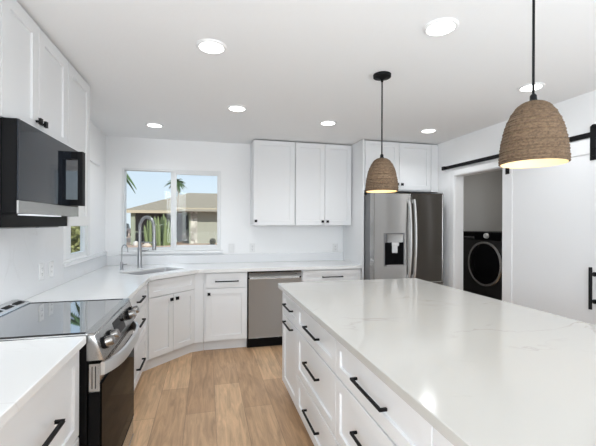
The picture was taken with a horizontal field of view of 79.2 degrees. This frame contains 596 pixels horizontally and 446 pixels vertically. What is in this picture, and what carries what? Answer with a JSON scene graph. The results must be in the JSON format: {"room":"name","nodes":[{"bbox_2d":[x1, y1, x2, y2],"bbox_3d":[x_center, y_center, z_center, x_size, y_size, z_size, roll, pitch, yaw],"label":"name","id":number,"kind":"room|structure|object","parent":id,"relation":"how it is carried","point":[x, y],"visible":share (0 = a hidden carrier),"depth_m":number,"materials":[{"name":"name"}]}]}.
{"room":"kitchen","nodes":[
{"label":"kitchen","id":0,"kind":"room"},
{"bbox_2d":[66,132,105,261],"bbox_3d":[-1.412,0.188,0.726,0.045,2.450,7.300,0,0,-14],"label":"wall","id":1,"kind":"structure","parent":0,"point":[97,173],"depth_m":3.99,"materials":[{"name":"white paint"}]},
{"bbox_2d":[0,226,63,304],"bbox_3d":[-1.654,0.257,1.818,0.020,0.480,2.375,0,0,-14],"label":"backsplash","id":2,"kind":"structure","parent":1,"relation":"attached to","point":[22,250],"depth_m":2.39,"materials":[{"name":"white stone"}]},
{"bbox_2d":[39,263,43,279],"bbox_3d":[-1.830,0.341,2.570,0.011,0.115,0.076,0,0,-14],"label":"wall outlet","id":3,"kind":"object","parent":2,"relation":"attached to","point":[41,266],"visible":1,"depth_m":2.56,"materials":[{"name":"white plastic"}]},
{"bbox_2d":[49,261,53,276],"bbox_3d":[-1.871,0.345,2.730,0.011,0.115,0.076,0,0,-14],"label":"wall outlet","id":4,"kind":"object","parent":2,"relation":"attached to","point":[51,262],"visible":1,"depth_m":2.72,"materials":[{"name":"white plastic"}]},
{"bbox_2d":[0,0,67,145],"bbox_3d":[-1.480,-0.740,1.816,0.347,0.569,0.849,0,0,-14],"label":"upper cabinet","id":5,"kind":"object","parent":1,"relation":"attached to","point":[33,72],"visible":0.96,"depth_m":1.80,"materials":[{"name":"white paint"}]},
{"bbox_2d":[0,117,85,228],"bbox_3d":[-1.437,-0.216,1.876,0.428,0.475,0.754,0,0,-14],"label":"microwave","id":6,"kind":"object","parent":5,"relation":"attached to","point":[42,178],"visible":1,"depth_m":1.73,"materials":[{"name":"black metal"}]},
{"bbox_2d":[67,61,89,225],"bbox_3d":[-1.653,-0.504,2.437,0.318,1.042,0.435,0,0,-14],"label":"upper cabinet","id":7,"kind":"object","parent":1,"relation":"attached to","point":[78,88],"visible":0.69,"depth_m":2.51,"materials":[{"name":"white paint"}]},
{"bbox_2d":[63,215,106,266],"bbox_3d":[-2.116,-0.138,3.591,0.085,0.993,1.288,0,0,-14],"label":"window","id":8,"kind":"structure","parent":1,"relation":"in","point":[84,230],"depth_m":3.40,"materials":[{"name":"white paint"}]},
{"bbox_2d":[63,254,106,283],"bbox_3d":[-2.108,0.428,3.611,0.019,0.136,1.319,0,0,-14],"label":"backsplash","id":9,"kind":"structure","parent":1,"relation":"attached to","point":[74,271],"depth_m":3.44,"materials":[{"name":"white stone"}]},
{"bbox_2d":[90,121,100,165],"bbox_3d":[-2.033,-0.839,3.333,0.030,0.399,1.368,0,0,-14],"label":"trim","id":10,"kind":"structure","parent":1,"relation":"attached to","point":[95,132],"depth_m":3.81,"materials":[{"name":"white paint"}]},
{"bbox_2d":[130,339,313,445],"bbox_3d":[1.223,1.482,1.393,5.700,0.120,7.600,0,0,-14],"label":"floor","id":11,"kind":"structure","parent":0,"point":[239,396],"depth_m":2.83,"materials":[{"name":"brown wood"}]},
{"bbox_2d":[0,351,78,445],"bbox_3d":[-1.154,0.975,1.142,0.653,0.878,0.778,0,0,-14],"label":"base cabinet","id":12,"kind":"object","parent":11,"relation":"on","point":[50,417],"visible":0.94,"depth_m":1.32,"materials":[{"name":"white paint"}]},
{"bbox_2d":[0,336,85,428],"bbox_3d":[-1.159,0.518,1.136,0.647,0.036,0.810,0,0,-14],"label":"countertop","id":13,"kind":"structure","parent":12,"relation":"on","point":[26,366],"depth_m":1.28,"materials":[{"name":"white stone"}]},
{"bbox_2d":[0,298,139,445],"bbox_3d":[-1.283,0.939,1.921,0.756,0.948,0.771,0,0,-14],"label":"range","id":14,"kind":"object","parent":11,"relation":"on","point":[106,360],"visible":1,"depth_m":1.79,"materials":[{"name":"silver metal"}]},
{"bbox_2d":[0,298,129,340],"bbox_3d":[-1.327,0.496,1.910,0.658,0.014,0.771,0,0,-14],"label":"cooktop","id":15,"kind":"object","parent":14,"relation":"in","point":[19,320],"depth_m":1.86,"materials":[{"name":"black glass"}]},
{"bbox_2d":[130,284,146,389],"bbox_3d":[-1.597,0.973,2.898,0.653,0.878,0.800,0,0,-14],"label":"base cabinet","id":16,"kind":"object","parent":11,"relation":"on","point":[140,348],"visible":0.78,"depth_m":3.06,"materials":[{"name":"white paint"}]},
{"bbox_2d":[143,273,203,370],"bbox_3d":[-1.599,0.973,3.877,1.129,0.878,1.088,0,0,-14],"label":"base cabinet","id":17,"kind":"object","parent":11,"relation":"on","point":[175,305],"visible":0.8,"depth_m":3.69,"materials":[{"name":"white paint"}]},
{"bbox_2d":[23,260,361,302],"bbox_3d":[-0.569,0.520,3.601,2.998,0.036,2.137,0,0,-14],"label":"countertop","id":18,"kind":"structure","parent":17,"relation":"on","point":[106,282],"depth_m":3.52,"materials":[{"name":"white stone"}]},
{"bbox_2d":[120,244,127,269],"bbox_3d":[-1.856,0.359,3.839,0.073,0.276,0.115,0,0,-31],"label":"tap","id":19,"kind":"object","parent":18,"relation":"on","point":[121,262],"visible":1,"depth_m":3.85,"materials":[{"name":"silver metal"}]},
{"bbox_2d":[137,216,156,267],"bbox_3d":[-1.673,0.205,3.978,0.133,0.586,0.288,0,0,-41],"label":"kitchen faucet","id":20,"kind":"object","parent":18,"relation":"on","point":[139,250],"visible":1,"depth_m":4.02,"materials":[{"name":"silver metal"}]},
{"bbox_2d":[127,269,173,274],"bbox_3d":[-1.537,0.621,3.815,0.374,0.204,0.624,0,0,31],"label":"sink","id":21,"kind":"object","parent":18,"relation":"in","point":[158,270],"visible":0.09,"depth_m":4.00,"materials":[{"name":"metal"}]},
{"bbox_2d":[204,272,246,349],"bbox_3d":[-0.874,0.976,4.289,0.474,0.878,0.647,0,0,-14],"label":"base cabinet","id":22,"kind":"object","parent":11,"relation":"on","point":[225,293],"visible":1,"depth_m":4.02,"materials":[{"name":"white paint"}]},
{"bbox_2d":[247,270,301,347],"bbox_3d":[-0.336,0.981,4.428,0.628,0.875,0.613,0,0,-14],"label":"dishwasher","id":23,"kind":"object","parent":11,"relation":"on","point":[264,297],"visible":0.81,"depth_m":4.12,"materials":[{"name":"silver metal"}]},
{"bbox_2d":[301,268,360,281],"bbox_3d":[0.336,0.980,4.595,0.746,0.878,0.647,0,0,-14],"label":"base cabinet","id":24,"kind":"object","parent":11,"relation":"on","point":[322,274],"visible":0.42,"depth_m":4.31,"materials":[{"name":"white paint"}]},
{"bbox_2d":[343,139,363,279],"bbox_3d":[0.714,0.197,4.692,0.020,2.448,0.649,0,0,-14],"label":"end panel","id":25,"kind":"object","parent":11,"relation":"on","point":[353,235],"visible":0.4,"depth_m":4.55,"materials":[{"name":"white paint"}]},
{"bbox_2d":[282,292,453,445],"bbox_3d":[0.681,0.982,1.815,1.047,0.878,2.745,0,0,-14],"label":"kitchen island","id":26,"kind":"object","parent":11,"relation":"on","point":[339,401],"visible":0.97,"depth_m":1.76,"materials":[{"name":"white paint"}]},
{"bbox_2d":[278,278,595,445],"bbox_3d":[0.808,0.525,1.845,1.309,0.036,2.820,0,0,-14],"label":"island countertop","id":27,"kind":"structure","parent":26,"relation":"on","point":[480,370],"depth_m":1.40,"materials":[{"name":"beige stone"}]},
{"bbox_2d":[364,192,443,284],"bbox_3d":[1.214,0.526,4.633,0.932,1.792,0.950,0,0,-14],"label":"refrigerator","id":28,"kind":"object","parent":11,"relation":"on","point":[403,232],"visible":0.58,"depth_m":4.24,"materials":[{"name":"silver metal"}]},
{"bbox_2d":[463,231,501,300],"bbox_3d":[2.710,0.766,4.749,0.796,1.324,0.730,0,0,-14],"label":"washing machine","id":29,"kind":"object","parent":11,"relation":"on","point":[482,250],"visible":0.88,"depth_m":4.60,"materials":[{"name":"black metal"}]},
{"bbox_2d":[105,136,364,255],"bbox_3d":[0.315,0.194,5.005,5.700,2.450,0.150,0,0,-14],"label":"wall","id":30,"kind":"structure","parent":0,"point":[232,159],"depth_m":4.61,"materials":[{"name":"white paint"}]},
{"bbox_2d":[119,167,222,254],"bbox_3d":[-1.544,-0.150,4.470,1.208,1.042,0.102,0,0,-14],"label":"window","id":31,"kind":"structure","parent":30,"relation":"in","point":[174,249],"depth_m":4.46,"materials":[{"name":"white plastic"}]},
{"bbox_2d":[106,252,342,265],"bbox_3d":[-0.829,0.446,4.627,2.997,0.110,0.020,0,0,-14],"label":"backsplash","id":32,"kind":"structure","parent":30,"relation":"attached to","point":[324,256],"depth_m":4.59,"materials":[{"name":"white stone"}]},
{"bbox_2d":[228,244,233,252],"bbox_3d":[-0.857,0.315,4.626,0.076,0.119,0.014,0,0,-14],"label":"light switch","id":33,"kind":"object","parent":30,"relation":"attached to","point":[230,246],"visible":1,"depth_m":4.62,"materials":[{"name":"white plastic"}]},
{"bbox_2d":[249,243,254,251],"bbox_3d":[-0.595,0.316,4.694,0.076,0.119,0.011,0,0,-14],"label":"wall outlet","id":34,"kind":"object","parent":30,"relation":"attached to","point":[252,245],"visible":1,"depth_m":4.69,"materials":[{"name":"white plastic"}]},
{"bbox_2d":[250,140,294,224],"bbox_3d":[-0.325,-0.499,4.579,0.522,1.042,0.357,0,0,-14],"label":"upper cabinet","id":35,"kind":"object","parent":30,"relation":"attached to","point":[272,163],"visible":1,"depth_m":4.44,"materials":[{"name":"white paint"}]},
{"bbox_2d":[295,142,351,225],"bbox_3d":[0.297,-0.497,4.736,0.755,1.042,0.357,0,0,-14],"label":"upper cabinet","id":36,"kind":"object","parent":30,"relation":"attached to","point":[322,171],"visible":0.99,"depth_m":4.59,"materials":[{"name":"white paint"}]},
{"bbox_2d":[333,244,337,251],"bbox_3d":[0.513,0.334,4.974,0.076,0.119,0.011,0,0,-14],"label":"wall outlet","id":37,"kind":"object","parent":30,"relation":"attached to","point":[335,246],"visible":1,"depth_m":4.97,"materials":[{"name":"white plastic"}]},
{"bbox_2d":[364,140,437,194],"bbox_3d":[1.230,-0.712,4.804,1.025,0.607,0.669,0,0,-14],"label":"upper cabinet","id":38,"kind":"object","parent":30,"relation":"attached to","point":[416,165],"visible":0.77,"depth_m":4.55,"materials":[{"name":"white paint"}]},
{"bbox_2d":[16,0,595,145],"bbox_3d":[1.765,-1.086,-0.715,5.700,0.120,11.950,0,0,-14],"label":"ceiling","id":39,"kind":"structure","parent":0,"point":[295,66],"depth_m":2.29,"materials":[{"name":"white paint"}]},
{"bbox_2d":[145,122,162,127],"bbox_3d":[-1.506,-1.032,3.780,0.176,0.010,0.176,0,0,-14],"label":"recessed light","id":40,"kind":"object","parent":39,"relation":"in","point":[154,125],"visible":1,"depth_m":3.78,"materials":[{"name":"white paint"}]},
{"bbox_2d":[196,39,226,54],"bbox_3d":[-0.504,-1.028,2.100,0.176,0.010,0.176,0,0,-14],"label":"recessed light","id":41,"kind":"object","parent":39,"relation":"in","point":[209,46],"visible":1,"depth_m":2.09,"materials":[{"name":"white paint"}]},
{"bbox_2d":[227,105,246,111],"bbox_3d":[-0.544,-1.028,3.219,0.176,0.010,0.176,0,0,-14],"label":"recessed light","id":42,"kind":"object","parent":39,"relation":"in","point":[236,108],"visible":1,"depth_m":3.21,"materials":[{"name":"white paint"}]},
{"bbox_2d":[319,120,336,125],"bbox_3d":[0.306,-1.025,3.676,0.176,0.010,0.176,0,0,-14],"label":"recessed light","id":43,"kind":"object","parent":39,"relation":"in","point":[325,122],"visible":1,"depth_m":3.66,"materials":[{"name":"white paint"}]},
{"bbox_2d":[365,71,398,192],"bbox_3d":[0.580,-0.625,2.489,0.228,0.807,0.227,0,0,35],"label":"pendant light","id":44,"kind":"object","parent":39,"relation":"hanging from","point":[381,175],"visible":1,"depth_m":2.43,"materials":[{"name":"wicker"}]},
{"bbox_2d":[420,128,436,132],"bbox_3d":[1.438,-1.021,3.967,0.176,0.010,0.176,0,0,-14],"label":"recessed light","id":45,"kind":"object","parent":39,"relation":"in","point":[429,130],"visible":1,"depth_m":3.94,"materials":[{"name":"white paint"}]},
{"bbox_2d":[423,17,458,36],"bbox_3d":[0.747,-1.024,1.884,0.176,0.010,0.176,0,0,-14],"label":"recessed light","id":46,"kind":"object","parent":39,"relation":"in","point":[439,27],"visible":1,"depth_m":1.88,"materials":[{"name":"white paint"}]},
{"bbox_2d":[517,82,544,91],"bbox_3d":[1.748,-1.020,2.700,0.176,0.010,0.176,0,0,-14],"label":"recessed light","id":47,"kind":"object","parent":39,"relation":"in","point":[538,85],"visible":0.97,"depth_m":2.69,"materials":[{"name":"white paint"}]},
{"bbox_2d":[498,0,571,167],"bbox_3d":[0.872,-0.624,1.334,0.227,0.807,0.228,0,0,31],"label":"pendant light","id":48,"kind":"object","parent":39,"relation":"hanging from","point":[535,134],"visible":1,"depth_m":1.27,"materials":[{"name":"brown wicker"}]},
{"bbox_2d":[463,170,501,230],"bbox_3d":[2.743,0.203,4.200,1.385,2.450,2.600,0,0,-14],"label":"wall","id":49,"kind":"structure","parent":0,"point":[482,193],"depth_m":5.24,"materials":[{"name":"paint"}]},
{"bbox_2d":[426,90,595,286],"bbox_3d":[2.592,0.202,1.738,0.115,2.450,7.300,0,0,-14],"label":"wall","id":50,"kind":"structure","parent":0,"point":[578,113],"depth_m":3.98,"materials":[{"name":"white paint"}]},
{"bbox_2d":[450,160,501,289],"bbox_3d":[2.026,0.390,3.947,0.129,2.070,0.940,0,0,-14],"label":"trim","id":51,"kind":"structure","parent":50,"relation":"attached to","point":[456,176],"depth_m":4.33,"materials":[{"name":"white paint"}]},
{"bbox_2d":[442,132,595,324],"bbox_3d":[2.065,0.355,3.357,0.112,2.116,2.297,0,0,-14],"label":"door","id":52,"kind":"structure","parent":50,"relation":"in","point":[549,212],"depth_m":3.04,"materials":[{"name":"paint"}]},
{"bbox_2d":[590,124,595,160],"bbox_3d":[2.235,-0.616,2.720,0.035,0.273,0.052,0,0,-14],"label":"hanger","id":53,"kind":"object","parent":52,"relation":"hanging from","point":[593,126],"visible":1,"depth_m":2.71,"materials":[{"name":"black metal"}]},
{"label":"outside","id":54,"kind":"structure","parent":0,"visible":0},
{"bbox_2d":[126,233,216,247],"bbox_3d":[-7.263,1.702,23.952,120.000,0.300,130.000,0,0,-14],"label":"ground","id":55,"kind":"structure","parent":54,"point":[128,239],"depth_m":26.75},
{"bbox_2d":[71,226,79,252],"bbox_3d":[-7.761,0.094,11.669,2.142,2.994,7.242,0,0,-14],"label":"hedge","id":56,"kind":"object","parent":55,"relation":"on","point":[75,230],"visible":0.06,"depth_m":11.04,"materials":[{"name":"green plant"}]},
{"bbox_2d":[126,223,130,236],"bbox_3d":[-20.699,0.734,42.238,1.800,1.540,4.242,0,0,-14],"label":"car","id":57,"kind":"object","parent":55,"relation":"on","point":[128,229],"visible":0.3,"depth_m":41.84,"materials":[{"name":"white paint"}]},
{"bbox_2d":[127,174,136,192],"bbox_3d":[-6.196,-0.336,10.679,2.058,3.787,1.811,0,0,17],"label":"palm tree","id":58,"kind":"object","parent":55,"relation":"on","point":[128,177],"visible":0.09,"depth_m":11.13,"materials":[{"name":"green plant"}]},
{"bbox_2d":[142,243,150,246],"bbox_3d":[-10.153,1.406,24.173,0.602,0.267,0.724,0,0,-14],"label":"boulder","id":59,"kind":"object","parent":55,"relation":"on","point":[144,244],"visible":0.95,"depth_m":23.91,"materials":[{"name":"beige stone"}]},
{"bbox_2d":[144,215,154,245],"bbox_3d":[-10.345,0.503,25.333,0.550,2.138,0.887,0,0,26],"label":"cactus","id":60,"kind":"object","parent":55,"relation":"on","point":[148,235],"visible":0.59,"depth_m":25.05,"materials":[{"name":"green plant"}]},
{"bbox_2d":[155,213,170,245],"bbox_3d":[-9.540,0.431,25.306,1.278,2.292,0.755,0,0,-14],"label":"cactus","id":61,"kind":"object","parent":55,"relation":"on","point":[163,229],"visible":0.8,"depth_m":25.11,"materials":[{"name":"green plant"}]},
{"bbox_2d":[127,193,216,244],"bbox_3d":[-5.904,-0.588,33.401,16.750,4.290,12.340,0,0,-14],"label":"house","id":62,"kind":"structure","parent":55,"relation":"on","point":[196,212],"depth_m":28.16,"materials":[{"name":"beige"}]},
{"bbox_2d":[167,179,184,195],"bbox_3d":[-19.149,-2.816,56.908,3.410,8.652,3.278,0,0,28],"label":"palm tree","id":63,"kind":"object","parent":55,"relation":"on","point":[179,183],"visible":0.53,"depth_m":56.77,"materials":[{"name":"green plant"}]},
{"bbox_2d":[209,238,215,244],"bbox_3d":[-6.342,1.325,26.763,0.470,0.460,0.454,0,0,-14],"label":"barrel cactus","id":64,"kind":"object","parent":55,"relation":"on","point":[212,241],"visible":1,"depth_m":26.62,"materials":[{"name":"plant"}]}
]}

